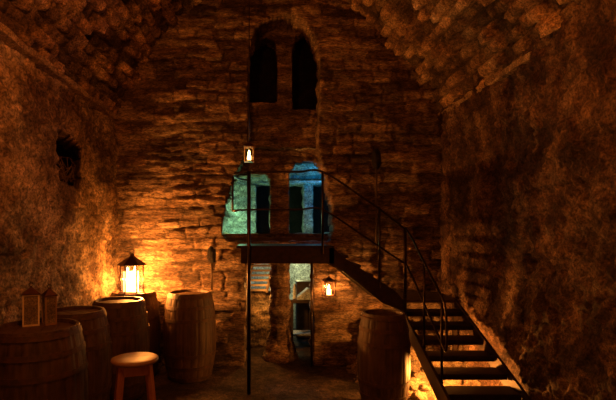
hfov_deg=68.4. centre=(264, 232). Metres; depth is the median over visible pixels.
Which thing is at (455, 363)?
rock
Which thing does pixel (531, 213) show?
wall
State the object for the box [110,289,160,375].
barrel
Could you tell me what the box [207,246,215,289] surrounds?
torch
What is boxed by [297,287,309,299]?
folded cloth
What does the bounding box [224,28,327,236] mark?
wall niche
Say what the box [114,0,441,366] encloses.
wall
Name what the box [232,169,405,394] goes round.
platform
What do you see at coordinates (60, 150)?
wall
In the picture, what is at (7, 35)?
trim
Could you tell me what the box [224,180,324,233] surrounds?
wall
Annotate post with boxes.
[310,264,313,366]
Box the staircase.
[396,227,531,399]
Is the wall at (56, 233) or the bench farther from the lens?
the bench
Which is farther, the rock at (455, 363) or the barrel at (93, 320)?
the rock at (455, 363)
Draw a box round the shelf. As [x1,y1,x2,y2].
[293,330,309,335]
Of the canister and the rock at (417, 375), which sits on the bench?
the canister
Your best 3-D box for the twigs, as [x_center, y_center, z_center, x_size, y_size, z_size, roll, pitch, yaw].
[-2.590,-0.786,5.738,0.274,0.394,0.547,0,0,0]
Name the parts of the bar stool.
leg, leg, seat, leg, leg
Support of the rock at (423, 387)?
on the rock pile at (414, 381)
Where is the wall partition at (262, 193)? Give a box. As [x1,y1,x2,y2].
[256,186,330,233]
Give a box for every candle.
[126,267,130,291]
[131,267,138,291]
[327,285,330,294]
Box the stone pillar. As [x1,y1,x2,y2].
[261,264,298,363]
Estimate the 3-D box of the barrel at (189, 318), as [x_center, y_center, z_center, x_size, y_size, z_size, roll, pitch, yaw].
[-1.050,1.410,6.280,0.737,1.180,0.740,0,0,14]
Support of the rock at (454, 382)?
on the rock pile at (414, 381)
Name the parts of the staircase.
post, post, handrail, post, leg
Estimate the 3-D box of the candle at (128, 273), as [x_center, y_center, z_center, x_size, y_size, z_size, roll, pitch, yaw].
[-1.900,0.636,6.218,0.101,0.341,0.101,0,0,0]
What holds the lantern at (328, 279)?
hanging from the wall at (182, 129)
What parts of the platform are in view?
post, rail, handrail, post, post, post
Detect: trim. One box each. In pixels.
[0,22,117,119]
[289,181,320,183]
[440,107,450,320]
[445,51,531,111]
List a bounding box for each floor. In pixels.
[136,328,434,399]
[225,237,328,241]
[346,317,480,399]
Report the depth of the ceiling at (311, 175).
8.08 m
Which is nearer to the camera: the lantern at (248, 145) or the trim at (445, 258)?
the lantern at (248, 145)
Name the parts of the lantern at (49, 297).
pane, post, pane, post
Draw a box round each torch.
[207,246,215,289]
[372,148,380,247]
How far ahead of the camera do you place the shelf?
7.96 m
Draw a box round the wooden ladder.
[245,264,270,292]
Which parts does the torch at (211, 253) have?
handle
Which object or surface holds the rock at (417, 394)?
on the rock pile at (414, 381)
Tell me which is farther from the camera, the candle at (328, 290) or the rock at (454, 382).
the candle at (328, 290)
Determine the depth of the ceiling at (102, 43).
5.51 m
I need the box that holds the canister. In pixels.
[293,284,296,298]
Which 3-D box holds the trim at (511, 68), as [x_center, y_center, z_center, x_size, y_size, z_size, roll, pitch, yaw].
[2.723,-1.795,5.625,0.195,0.140,2.250,0,0,0]
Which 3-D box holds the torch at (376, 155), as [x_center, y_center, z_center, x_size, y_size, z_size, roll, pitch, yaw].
[1.649,-0.516,6.684,0.144,1.473,0.193,0,0,0]
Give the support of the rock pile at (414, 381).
on the floor at (296, 379)
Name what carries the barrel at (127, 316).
on the floor at (296, 379)
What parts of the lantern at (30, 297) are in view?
post, pane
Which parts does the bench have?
leg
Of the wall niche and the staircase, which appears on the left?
the wall niche
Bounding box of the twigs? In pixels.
[56,156,76,185]
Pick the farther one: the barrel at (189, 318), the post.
the post
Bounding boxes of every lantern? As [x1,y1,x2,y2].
[21,282,40,326]
[41,284,57,325]
[117,249,146,293]
[244,0,254,162]
[322,268,335,295]
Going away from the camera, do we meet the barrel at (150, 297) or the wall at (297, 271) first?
the barrel at (150, 297)
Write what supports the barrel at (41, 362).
on the floor at (296, 379)
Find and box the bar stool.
[110,352,158,399]
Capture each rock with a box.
[409,385,415,390]
[410,345,416,355]
[410,390,427,399]
[413,372,422,379]
[418,383,430,391]
[445,380,461,384]
[454,362,462,365]
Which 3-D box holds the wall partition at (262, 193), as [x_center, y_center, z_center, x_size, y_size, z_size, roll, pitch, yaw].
[0.300,-0.615,8.750,3.800,1.370,0.060,0,0,0]
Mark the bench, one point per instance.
(295, 332)
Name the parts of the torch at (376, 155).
handle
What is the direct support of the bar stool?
on the floor at (296, 379)
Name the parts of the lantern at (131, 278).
post, post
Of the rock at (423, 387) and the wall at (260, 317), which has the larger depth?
the wall at (260, 317)
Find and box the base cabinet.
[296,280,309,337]
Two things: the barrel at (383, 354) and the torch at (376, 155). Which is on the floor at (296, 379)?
the barrel at (383, 354)
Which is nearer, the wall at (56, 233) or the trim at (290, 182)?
the wall at (56, 233)
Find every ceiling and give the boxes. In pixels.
[0,0,587,114]
[240,146,320,180]
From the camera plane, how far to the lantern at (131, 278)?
6.14 m
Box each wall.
[0,40,120,323]
[56,140,72,185]
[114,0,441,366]
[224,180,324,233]
[244,264,309,327]
[245,291,270,347]
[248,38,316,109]
[435,0,615,399]
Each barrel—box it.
[0,318,87,399]
[57,306,111,399]
[92,296,149,399]
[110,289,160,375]
[163,289,215,382]
[357,309,410,399]
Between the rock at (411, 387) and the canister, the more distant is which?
the canister
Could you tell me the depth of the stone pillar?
7.09 m
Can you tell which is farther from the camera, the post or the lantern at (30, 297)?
the post
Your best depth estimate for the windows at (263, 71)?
7.82 m
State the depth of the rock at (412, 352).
6.02 m
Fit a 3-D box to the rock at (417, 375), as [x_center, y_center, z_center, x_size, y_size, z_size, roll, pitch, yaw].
[1.953,1.818,5.739,0.122,0.075,0.111,0,0,13]
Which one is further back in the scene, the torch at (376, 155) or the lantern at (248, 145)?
the torch at (376, 155)
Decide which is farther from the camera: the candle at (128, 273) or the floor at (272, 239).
the floor at (272, 239)
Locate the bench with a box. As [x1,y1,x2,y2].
[289,296,309,335]
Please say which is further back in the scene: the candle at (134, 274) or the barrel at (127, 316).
the candle at (134, 274)
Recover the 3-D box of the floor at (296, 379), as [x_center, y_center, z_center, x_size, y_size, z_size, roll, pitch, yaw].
[0.100,2.013,4.100,6.200,0.054,11.000,0,0,0]
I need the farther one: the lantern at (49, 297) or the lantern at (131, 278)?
the lantern at (131, 278)

